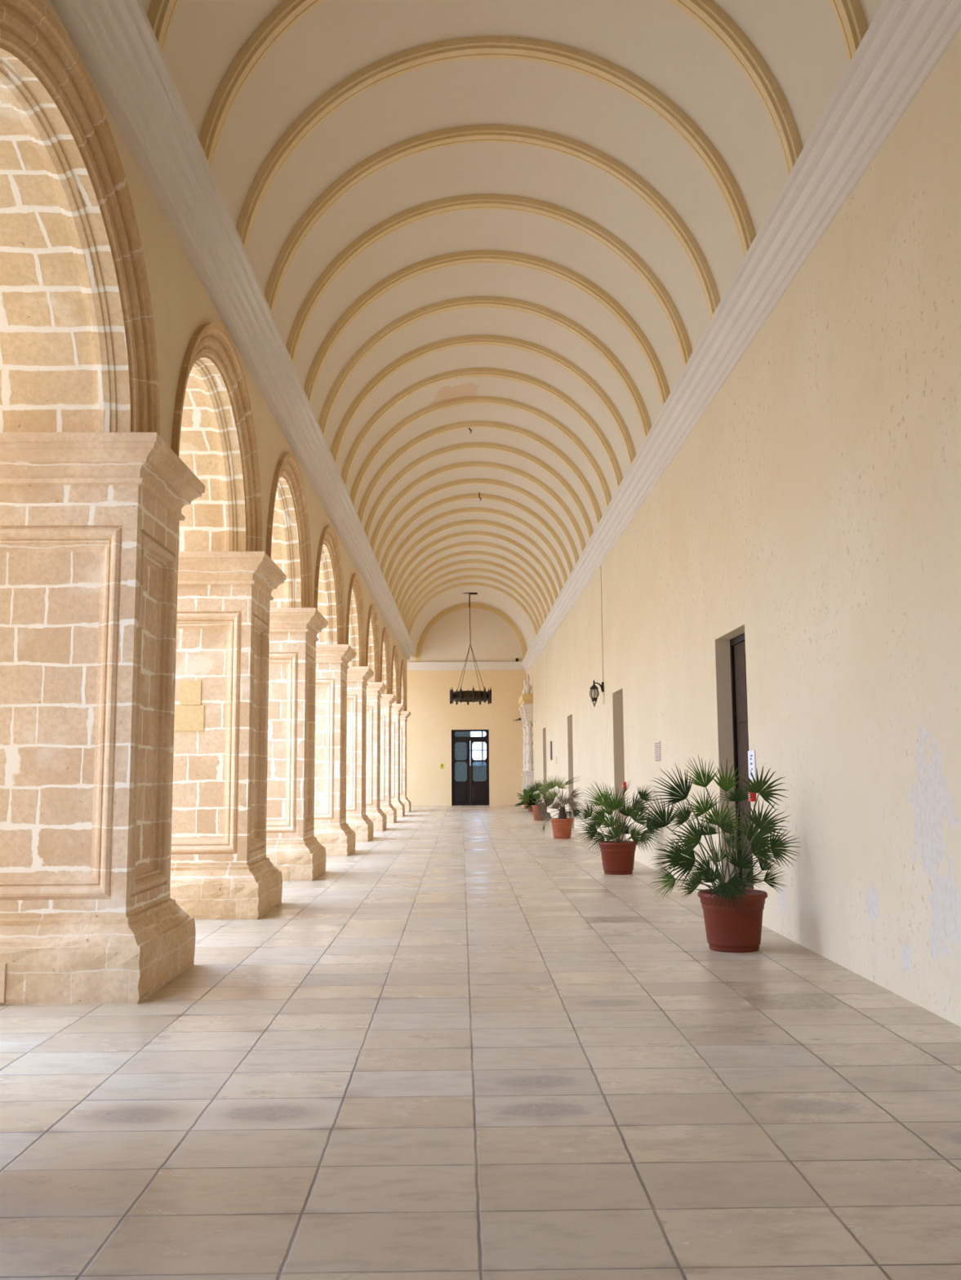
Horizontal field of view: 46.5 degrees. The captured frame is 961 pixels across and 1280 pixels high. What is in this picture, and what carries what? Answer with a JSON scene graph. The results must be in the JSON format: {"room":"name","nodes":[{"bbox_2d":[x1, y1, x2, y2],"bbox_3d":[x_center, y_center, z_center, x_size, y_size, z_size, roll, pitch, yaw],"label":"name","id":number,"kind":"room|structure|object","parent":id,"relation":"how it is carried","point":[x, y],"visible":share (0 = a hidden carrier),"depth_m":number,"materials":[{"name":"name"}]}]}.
{"room":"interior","nodes":[
{"label":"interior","id":0,"kind":"room"},
{"bbox_2d":[40,0,407,706],"bbox_3d":[-3.099,-0.772,20.542,1.250,9.200,43.900,0,-7,-1],"label":"wall","id":1,"kind":"structure","parent":0,"point":[180,303],"depth_m":8.54,"materials":[{"name":"yellow paint"}]},
{"bbox_2d":[0,0,159,435],"bbox_3d":[-2.871,-2.382,6.088,1.302,1.715,3.670,0,-7,-1],"label":"stone arch","id":2,"kind":"object","parent":1,"relation":"attached to","point":[78,349],"visible":0.96,"depth_m":7.17,"materials":[{"name":"stone"}]},
{"bbox_2d":[171,323,262,551],"bbox_3d":[-2.927,-1.903,10.134,1.302,1.715,3.520,0,-7,-1],"label":"stone arch","id":3,"kind":"object","parent":1,"relation":"attached to","point":[214,433],"visible":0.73,"depth_m":11.20,"materials":[{"name":"stone"}]},
{"bbox_2d":[50,0,415,659],"bbox_3d":[-2.345,-1.922,20.689,0.374,0.569,43.900,0,-7,-1],"label":"trim","id":4,"kind":"structure","parent":1,"relation":"attached to","point":[116,41],"depth_m":8.58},
{"bbox_2d":[266,453,312,608],"bbox_3d":[-2.982,-1.439,14.062,1.302,1.715,3.430,0,-7,-1],"label":"stone arch","id":5,"kind":"object","parent":1,"relation":"attached to","point":[288,544],"visible":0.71,"depth_m":15.15,"materials":[{"name":"stone"}]},
{"bbox_2d":[313,525,345,644],"bbox_3d":[-3.039,-0.952,18.172,1.302,1.715,3.890,0,-7,-1],"label":"stone arch","id":6,"kind":"object","parent":1,"relation":"attached to","point":[329,593],"visible":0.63,"depth_m":19.44,"materials":[{"name":"stone"}]},
{"bbox_2d":[345,573,365,666],"bbox_3d":[-3.098,-0.454,22.383,1.302,1.715,3.630,0,-7,-1],"label":"stone arch","id":7,"kind":"object","parent":1,"relation":"attached to","point":[355,637],"visible":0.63,"depth_m":23.57,"materials":[{"name":"stone"}]},
{"bbox_2d":[365,604,380,682],"bbox_3d":[-3.155,0.032,26.489,1.302,1.715,3.680,0,-7,-1],"label":"stone arch","id":8,"kind":"object","parent":1,"relation":"attached to","point":[372,642],"visible":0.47,"depth_m":27.71,"materials":[{"name":"stone"}]},
{"bbox_2d":[380,627,391,693],"bbox_3d":[-3.214,0.527,30.674,1.302,1.715,3.790,0,-7,-1],"label":"stone arch","id":9,"kind":"object","parent":1,"relation":"attached to","point":[385,661],"visible":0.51,"depth_m":31.94,"materials":[{"name":"stone"}]},
{"bbox_2d":[391,645,399,703],"bbox_3d":[-3.275,1.044,35.043,1.302,1.715,4.050,0,-7,-1],"label":"stone arch","id":10,"kind":"object","parent":1,"relation":"attached to","point":[395,674],"visible":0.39,"depth_m":36.39,"materials":[{"name":"stone"}]},
{"bbox_2d":[400,659,406,711],"bbox_3d":[-3.336,1.563,39.422,1.302,1.715,3.810,0,-7,-1],"label":"stone arch","id":11,"kind":"object","parent":1,"relation":"attached to","point":[402,674],"visible":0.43,"depth_m":40.70,"materials":[{"name":"stone"}]},
{"bbox_2d":[406,602,527,805],"bbox_3d":[-3.393,2.529,48.440,12.600,9.200,0.312,0,-7,-1],"label":"wall","id":12,"kind":"structure","parent":0,"point":[431,722],"depth_m":48.29,"materials":[{"name":"paint"}]},
{"bbox_2d":[440,763,444,768],"bbox_3d":[-1.641,5.397,47.972,0.180,0.230,0.016,0,-7,-1],"label":"exit sign","id":13,"kind":"object","parent":12,"relation":"attached to","point":[442,765],"visible":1,"depth_m":47.97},
{"bbox_2d":[407,661,524,670],"bbox_3d":[-3.850,1.141,48.383,11.700,0.350,0.140,0,-7,-1],"label":"trim","id":14,"kind":"structure","parent":12,"relation":"attached to","point":[499,665],"depth_m":48.39,"materials":[{"name":"white paint"}]},
{"bbox_2d":[451,729,488,805],"bbox_3d":[-0.437,5.472,48.084,1.610,3.230,0.170,0,-7,-1],"label":"door","id":15,"kind":"structure","parent":12,"relation":"in","point":[469,776],"depth_m":48.08,"materials":[{"name":"brown wood"}]},
{"bbox_2d":[416,603,527,662],"bbox_3d":[-0.376,-0.330,48.665,4.840,2.590,0.020,0,-7,-1],"label":"trim","id":16,"kind":"structure","parent":12,"relation":"attached to","point":[443,613],"depth_m":48.71,"materials":[{"name":"paint"}]},
{"bbox_2d":[0,804,960,1279],"bbox_3d":[-0.366,4.152,23.170,7.300,0.001,50.200,0,-7,-1],"label":"floor","id":17,"kind":"structure","parent":0,"point":[465,1046],"depth_m":4.84,"materials":[{"name":"tile"}]},
{"bbox_2d":[0,431,205,1004],"bbox_3d":[-2.906,0.519,7.796,1.578,3.640,1.466,0,-7,-1],"label":"stone pillar","id":18,"kind":"structure","parent":17,"relation":"on","point":[90,522],"depth_m":7.40,"materials":[{"name":"stone"}]},
{"bbox_2d":[169,551,286,919],"bbox_3d":[-2.961,0.990,11.773,1.578,3.640,1.456,0,-7,-1],"label":"stone pillar","id":19,"kind":"structure","parent":17,"relation":"on","point":[220,868],"depth_m":11.36,"materials":[{"name":"stone"}]},
{"bbox_2d":[266,607,328,880],"bbox_3d":[-3.016,1.449,15.656,1.578,3.640,1.456,0,-7,-1],"label":"stone pillar","id":20,"kind":"structure","parent":17,"relation":"on","point":[292,846],"depth_m":15.24,"materials":[{"name":"stone"}]},
{"bbox_2d":[314,644,356,856],"bbox_3d":[-3.076,1.963,19.995,1.578,3.640,1.456,0,-7,-1],"label":"stone pillar","id":21,"kind":"structure","parent":17,"relation":"on","point":[331,830],"depth_m":19.57,"materials":[{"name":"stone"}]},
{"bbox_2d":[346,666,373,841],"bbox_3d":[-3.133,2.446,24.076,1.578,3.640,1.456,0,-7,-1],"label":"stone pillar","id":22,"kind":"structure","parent":17,"relation":"on","point":[357,677],"depth_m":23.65,"materials":[{"name":"stone"}]},
{"bbox_2d":[365,682,386,831],"bbox_3d":[-3.191,2.935,28.207,1.578,3.640,1.456,0,-7,-1],"label":"stone pillar","id":23,"kind":"structure","parent":17,"relation":"on","point":[374,812],"depth_m":27.78,"materials":[{"name":"stone"}]},
{"bbox_2d":[380,693,396,822],"bbox_3d":[-3.250,3.437,32.447,1.578,3.640,1.456,0,-7,-1],"label":"stone pillar","id":24,"kind":"structure","parent":17,"relation":"on","point":[387,700],"depth_m":32.01,"materials":[{"name":"stone"}]},
{"bbox_2d":[391,703,404,817],"bbox_3d":[-3.313,3.969,36.945,1.578,3.640,1.456,0,-7,-1],"label":"stone pillar","id":25,"kind":"structure","parent":17,"relation":"on","point":[397,708],"depth_m":36.51,"materials":[{"name":"stone"}]},
{"bbox_2d":[400,711,411,812],"bbox_3d":[-3.372,4.473,41.205,1.578,3.640,1.456,0,-7,-1],"label":"stone pillar","id":26,"kind":"structure","parent":17,"relation":"on","point":[404,715],"depth_m":40.77,"materials":[{"name":"stone"}]},
{"bbox_2d":[515,789,533,808],"bbox_3d":[1.726,6.124,43.194,0.713,0.758,0.981,0,-7,-1],"label":"potted plant","id":27,"kind":"object","parent":17,"relation":"on","point":[521,797],"visible":0.18,"depth_m":43.16,"materials":[{"name":"plant"}]},
{"bbox_2d":[514,791,539,811],"bbox_3d":[1.651,5.776,40.229,0.946,0.753,1.424,0,-7,-1],"label":"potted plant","id":28,"kind":"object","parent":17,"relation":"on","point":[531,802],"visible":0.57,"depth_m":40.04,"materials":[{"name":"plant"}]},
{"bbox_2d":[519,779,555,820],"bbox_3d":[1.680,4.642,32.582,1.146,1.209,0.551,-2,-7,10],"label":"potted palm","id":29,"kind":"object","parent":17,"relation":"on","point":[531,789],"visible":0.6,"depth_m":32.51,"materials":[{"name":"plant"}]},
{"bbox_2d":[531,804,545,820],"bbox_3d":[1.712,5.027,32.562,0.450,0.440,0.450,0,-7,-1],"label":"pot","id":30,"kind":"object","parent":29,"relation":"on","point":[535,818],"depth_m":32.41,"materials":[{"name":"ceramic"}]},
{"bbox_2d":[529,774,585,839],"bbox_3d":[1.621,3.510,23.683,1.196,1.368,0.677,0,-7,-1],"label":"potted palm","id":31,"kind":"object","parent":17,"relation":"on","point":[562,825],"visible":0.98,"depth_m":23.67,"materials":[{"name":"plant"}]},
{"bbox_2d":[550,817,573,839],"bbox_3d":[1.726,3.991,23.721,0.490,0.420,0.490,0,-7,-1],"label":"pot","id":32,"kind":"object","parent":31,"relation":"on","point":[562,827],"depth_m":23.54,"materials":[{"name":"ceramic"}]},
{"bbox_2d":[573,779,662,875],"bbox_3d":[1.890,2.582,15.470,1.173,1.279,0.667,0,-7,-1],"label":"potted palm","id":33,"kind":"object","parent":17,"relation":"on","point":[617,855],"visible":0.97,"depth_m":15.43,"materials":[{"name":"plant"}]},
{"bbox_2d":[597,840,636,875],"bbox_3d":[1.900,3.008,15.482,0.544,0.435,0.544,0,-7,-1],"label":"pot","id":34,"kind":"object","parent":33,"relation":"on","point":[617,856],"depth_m":15.29,"materials":[{"name":"ceramic"}]},
{"bbox_2d":[637,754,800,952],"bbox_3d":[1.896,1.679,8.914,1.270,1.532,0.672,0,-7,-1],"label":"potted palm","id":35,"kind":"object","parent":17,"relation":"on","point":[732,913],"visible":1,"depth_m":8.79,"materials":[{"name":"plant"}]},
{"bbox_2d":[697,888,767,952],"bbox_3d":[2.002,2.222,8.879,0.544,0.445,0.544,0,-7,-1],"label":"pot","id":36,"kind":"object","parent":35,"relation":"attached to","point":[726,931],"depth_m":8.68,"materials":[{"name":"ceramic"}]},
{"bbox_2d":[140,0,883,657],"bbox_3d":[-0.029,-3.027,23.873,4.860,3.080,49.900,0,-7,-1],"label":"ceiling","id":37,"kind":"structure","parent":0,"point":[801,42],"depth_m":11.95,"materials":[{"name":"beige paint"}]},
{"bbox_2d":[448,592,492,704],"bbox_3d":[-0.387,0.288,42.761,1.614,4.293,1.622,0,-7,-1],"label":"ring chandelier","id":38,"kind":"object","parent":37,"relation":"hanging from","point":[460,696],"visible":1,"depth_m":42.20,"materials":[{"name":"metal"}]},
{"bbox_2d":[448,688,451,703],"bbox_3d":[-1.099,2.127,42.676,0.168,0.630,0.095,0,-7,-1],"label":"candle holder","id":39,"kind":"object","parent":38,"relation":"on","point":[451,689],"depth_m":42.64,"materials":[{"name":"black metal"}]},
{"bbox_2d":[450,688,453,702],"bbox_3d":[-1.035,2.072,42.213,0.159,0.630,0.105,0,-7,-1],"label":"candle holder","id":40,"kind":"object","parent":38,"relation":"on","point":[452,694],"depth_m":42.18,"materials":[{"name":"black metal"}]},
{"bbox_2d":[459,685,462,702],"bbox_3d":[-0.727,2.033,41.899,0.113,0.630,0.154,0,-7,-1],"label":"candle holder","id":41,"kind":"object","parent":38,"relation":"on","point":[460,690],"depth_m":41.85,"materials":[{"name":"black metal"}]},
{"bbox_2d":[471,686,474,702],"bbox_3d":[-0.264,2.021,41.825,0.100,0.630,0.167,0,-7,-1],"label":"candle holder","id":42,"kind":"object","parent":38,"relation":"on","point":[473,691],"depth_m":41.77,"materials":[{"name":"black metal"}]},
{"bbox_2d":[482,686,485,702],"bbox_3d":[0.150,2.041,42.020,0.126,0.630,0.137,0,-7,-1],"label":"candle holder","id":43,"kind":"object","parent":38,"relation":"on","point":[483,691],"depth_m":41.98,"materials":[{"name":"black metal"}]},
{"bbox_2d":[487,688,489,704],"bbox_3d":[0.292,2.142,42.885,0.149,0.630,0.095,0,-7,-1],"label":"candle holder","id":44,"kind":"object","parent":38,"relation":"on","point":[488,691],"depth_m":42.86,"materials":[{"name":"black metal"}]},
{"bbox_2d":[488,688,492,703],"bbox_3d":[0.356,2.086,42.417,0.158,0.630,0.095,0,-7,-1],"label":"candle holder","id":45,"kind":"object","parent":38,"relation":"on","point":[490,690],"depth_m":42.38,"materials":[{"name":"black metal"}]},
{"bbox_2d":[406,582,537,645],"bbox_3d":[-0.278,-0.923,39.305,4.728,2.212,0.305,0,-7,-1],"label":"rib","id":46,"kind":"object","parent":37,"relation":"attached to","point":[467,584],"visible":0.89,"depth_m":39.23,"materials":[{"name":"paint"}]},
{"bbox_2d":[405,575,540,639],"bbox_3d":[-0.258,-1.087,37.918,4.728,2.212,0.305,0,-7,-1],"label":"rib","id":47,"kind":"object","parent":37,"relation":"attached to","point":[464,577],"visible":0.9,"depth_m":37.84,"materials":[{"name":"paint"}]},
{"bbox_2d":[403,567,543,635],"bbox_3d":[-0.239,-1.251,36.531,4.728,2.212,0.305,0,-7,-1],"label":"rib","id":48,"kind":"object","parent":37,"relation":"attached to","point":[472,569],"visible":0.93,"depth_m":36.46,"materials":[{"name":"paint"}]},
{"bbox_2d":[397,551,550,624],"bbox_3d":[-0.200,-1.579,33.757,4.728,2.212,0.305,0,-7,-1],"label":"rib","id":49,"kind":"object","parent":37,"relation":"attached to","point":[522,570],"visible":0.91,"depth_m":33.69,"materials":[{"name":"paint"}]},
{"bbox_2d":[400,560,546,630],"bbox_3d":[-0.220,-1.415,35.144,4.728,2.212,0.305,0,-7,-1],"label":"rib","id":50,"kind":"object","parent":37,"relation":"attached to","point":[524,581],"visible":0.94,"depth_m":35.07,"materials":[{"name":"paint"}]},
{"bbox_2d":[395,541,554,617],"bbox_3d":[-0.181,-1.744,32.369,4.728,2.212,0.305,0,-7,-1],"label":"rib","id":51,"kind":"object","parent":37,"relation":"attached to","point":[520,557],"visible":0.93,"depth_m":32.30,"materials":[{"name":"paint"}]},
{"bbox_2d":[391,530,558,610],"bbox_3d":[-0.162,-1.908,30.982,4.728,2.212,0.305,0,-7,-1],"label":"rib","id":52,"kind":"object","parent":37,"relation":"attached to","point":[511,541],"visible":0.92,"depth_m":30.91,"materials":[{"name":"paint"}]},
{"bbox_2d":[388,520,562,592],"bbox_3d":[-0.142,-2.072,29.595,4.728,2.212,0.305,0,-7,-1],"label":"rib","id":53,"kind":"object","parent":37,"relation":"attached to","point":[448,526],"visible":0.94,"depth_m":29.52,"materials":[{"name":"paint"}]},
{"bbox_2d":[384,506,567,595],"bbox_3d":[-0.123,-2.236,28.208,4.728,2.212,0.305,0,-7,-1],"label":"rib","id":54,"kind":"object","parent":37,"relation":"attached to","point":[473,509],"visible":0.88,"depth_m":28.14,"materials":[{"name":"paint"}]},
{"bbox_2d":[379,493,573,573],"bbox_3d":[-0.103,-2.400,26.820,4.728,2.212,0.305,0,-7,-1],"label":"rib","id":55,"kind":"object","parent":37,"relation":"attached to","point":[465,496],"visible":0.92,"depth_m":26.75,"materials":[{"name":"paint"}]},
{"bbox_2d":[375,478,578,564],"bbox_3d":[-0.084,-2.564,25.433,4.728,2.212,0.305,0,-7,-1],"label":"rib","id":56,"kind":"object","parent":37,"relation":"attached to","point":[468,481],"visible":0.91,"depth_m":25.37,"materials":[{"name":"paint"}]},
{"bbox_2d":[369,461,586,551],"bbox_3d":[-0.065,-2.729,24.046,4.728,2.212,0.305,0,-7,-1],"label":"rib","id":57,"kind":"object","parent":37,"relation":"attached to","point":[511,469],"visible":0.91,"depth_m":23.98,"materials":[{"name":"paint"}]},
{"bbox_2d":[364,442,593,538],"bbox_3d":[-0.045,-2.893,22.659,4.728,2.212,0.305,0,-7,-1],"label":"rib","id":58,"kind":"object","parent":37,"relation":"attached to","point":[466,446],"visible":0.91,"depth_m":22.59,"materials":[{"name":"paint"}]},
{"bbox_2d":[357,420,601,524],"bbox_3d":[-0.026,-3.057,21.272,4.728,2.212,0.305,0,-7,-1],"label":"rib","id":59,"kind":"object","parent":37,"relation":"attached to","point":[473,424],"visible":0.88,"depth_m":21.21,"materials":[{"name":"paint"}]},
{"bbox_2d":[349,395,611,507],"bbox_3d":[-0.007,-3.221,19.885,4.728,2.212,0.305,0,-7,-1],"label":"rib","id":60,"kind":"object","parent":37,"relation":"attached to","point":[502,402],"visible":0.91,"depth_m":19.82,"materials":[{"name":"paint"}]},
{"bbox_2d":[341,368,622,488],"bbox_3d":[0.013,-3.385,18.497,4.728,2.212,0.305,0,-7,-1],"label":"rib","id":61,"kind":"object","parent":37,"relation":"attached to","point":[551,390],"visible":0.87,"depth_m":18.43,"materials":[{"name":"paint"}]},
{"bbox_2d":[330,334,635,464],"bbox_3d":[0.032,-3.549,17.110,4.728,2.212,0.305,0,-7,-1],"label":"rib","id":62,"kind":"object","parent":37,"relation":"attached to","point":[477,340],"visible":0.94,"depth_m":17.05,"materials":[{"name":"paint"}]},
{"bbox_2d":[318,296,651,437],"bbox_3d":[0.051,-3.714,15.723,4.728,2.212,0.305,0,-7,-1],"label":"rib","id":63,"kind":"object","parent":37,"relation":"attached to","point":[561,320],"visible":0.93,"depth_m":15.66,"materials":[{"name":"paint"}]},
{"bbox_2d":[303,249,670,406],"bbox_3d":[0.071,-3.878,14.336,4.728,2.212,0.305,0,-7,-1],"label":"rib","id":64,"kind":"object","parent":37,"relation":"attached to","point":[564,273],"visible":0.9,"depth_m":14.28,"materials":[{"name":"paint"}]},
{"bbox_2d":[285,194,692,368],"bbox_3d":[0.090,-4.042,12.949,4.728,2.212,0.305,0,-7,-1],"label":"rib","id":65,"kind":"object","parent":37,"relation":"attached to","point":[501,202],"visible":0.89,"depth_m":12.89,"materials":[{"name":"paint"}]},
{"bbox_2d":[263,124,719,318],"bbox_3d":[0.109,-4.206,11.562,4.728,2.212,0.305,0,-7,-1],"label":"rib","id":66,"kind":"object","parent":37,"relation":"attached to","point":[567,146],"visible":0.94,"depth_m":11.51,"materials":[{"name":"paint"}]},
{"bbox_2d":[235,35,755,257],"bbox_3d":[0.129,-4.370,10.174,4.728,2.212,0.305,0,-7,-1],"label":"rib","id":67,"kind":"object","parent":37,"relation":"attached to","point":[550,53],"visible":0.92,"depth_m":10.13,"materials":[{"name":"paint"}]},
{"bbox_2d":[198,0,802,175],"bbox_3d":[0.148,-4.534,8.787,4.728,2.212,0.305,0,-7,-1],"label":"rib","id":68,"kind":"object","parent":37,"relation":"attached to","point":[706,13],"visible":0.84,"depth_m":8.66,"materials":[{"name":"paint"}]},
{"bbox_2d":[146,0,867,62],"bbox_3d":[0.168,-4.699,7.400,4.728,2.212,0.305,0,-7,-1],"label":"rib","id":69,"kind":"object","parent":37,"relation":"attached to","point":[849,14],"visible":0.56,"depth_m":7.21,"materials":[{"name":"paint"}]},
{"bbox_2d":[526,29,960,1026],"bbox_3d":[2.804,-0.450,23.608,0.900,9.200,49.900,0,-7,-1],"label":"wall","id":70,"kind":"structure","parent":0,"point":[811,511],"depth_m":8.14,"materials":[{"name":"paint"}]},
{"bbox_2d":[518,673,533,806],"bbox_3d":[1.924,4.094,45.465,0.570,5.320,3.100,0,-7,-1],"label":"portal","id":71,"kind":"object","parent":70,"relation":"attached to","point":[526,700],"visible":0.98,"depth_m":44.21,"materials":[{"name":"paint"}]},
{"bbox_2d":[550,741,551,759],"bbox_3d":[2.196,3.434,34.791,0.030,0.580,0.360,0,-7,-1],"label":"wall plaque","id":72,"kind":"object","parent":70,"relation":"attached to","point":[550,741],"visible":1,"depth_m":34.71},
{"bbox_2d":[589,680,604,706],"bbox_3d":[2.256,1.044,21.695,0.293,0.540,0.185,-2,-7,16],"label":"wall lantern","id":73,"kind":"object","parent":70,"relation":"attached to","point":[593,686],"visible":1,"depth_m":21.69,"materials":[{"name":"black metal"}]},
{"bbox_2d":[600,565,603,681],"bbox_3d":[2.372,-0.325,21.875,0.010,2.291,0.035,0,-7,-1],"label":"cable","id":74,"kind":"object","parent":70,"relation":"attached to","point":[600,566],"visible":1,"depth_m":21.86,"materials":[{"name":"black metal"}]},
{"bbox_2d":[622,782,626,788],"bbox_3d":[2.412,2.438,18.799,0.054,0.110,0.100,0,-7,-1],"label":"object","id":75,"kind":"object","parent":70,"relation":"attached to","point":[624,784],"visible":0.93,"depth_m":18.75,"materials":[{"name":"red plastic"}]},
{"bbox_2d":[653,741,661,760],"bbox_3d":[2.473,1.554,15.647,0.015,0.275,0.430,0,-7,-1],"label":"notice","id":76,"kind":"object","parent":70,"relation":"attached to","point":[657,744],"visible":1,"depth_m":15.60,"materials":[{"name":"white"}]},
{"bbox_2d":[520,0,960,674],"bbox_3d":[2.279,-1.560,23.732,0.374,0.701,49.900,0,-7,-1],"label":"trim","id":77,"kind":"structure","parent":70,"relation":"attached to","point":[904,41],"depth_m":8.65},
{"bbox_2d":[729,632,753,888],"bbox_3d":[2.748,1.313,11.263,0.090,2.800,1.280,0,-7,-1],"label":"door","id":78,"kind":"structure","parent":70,"relation":"in","point":[737,644],"depth_m":11.69,"materials":[{"name":"brown paint"}]},
{"bbox_2d":[747,750,755,779],"bbox_3d":[2.545,1.175,10.509,0.012,0.270,0.235,0,-7,-1],"label":"door sign","id":79,"kind":"object","parent":70,"relation":"attached to","point":[751,754],"visible":0.86,"depth_m":10.49,"materials":[{"name":"white plastic"}]},
{"bbox_2d":[747,791,755,801],"bbox_3d":[2.529,1.448,10.438,0.054,0.110,0.100,0,-7,-1],"label":"sign","id":80,"kind":"object","parent":70,"relation":"attached to","point":[753,798],"visible":0.71,"depth_m":10.39,"materials":[{"name":"red plastic"}]},
{"bbox_3d":[-0.410,5.390,50.667,4.600,4.000,4.700,0,-7,-1],"label":"wall","id":81,"kind":"structure","parent":0,"visible":0},
{"bbox_2d":[472,731,486,759],"bbox_3d":[0.122,4.956,53.077,1.260,1.980,0.070,0,-7,-1],"label":"window","id":82,"kind":"structure","parent":81,"relation":"in","point":[482,750],"depth_m":53.02,"materials":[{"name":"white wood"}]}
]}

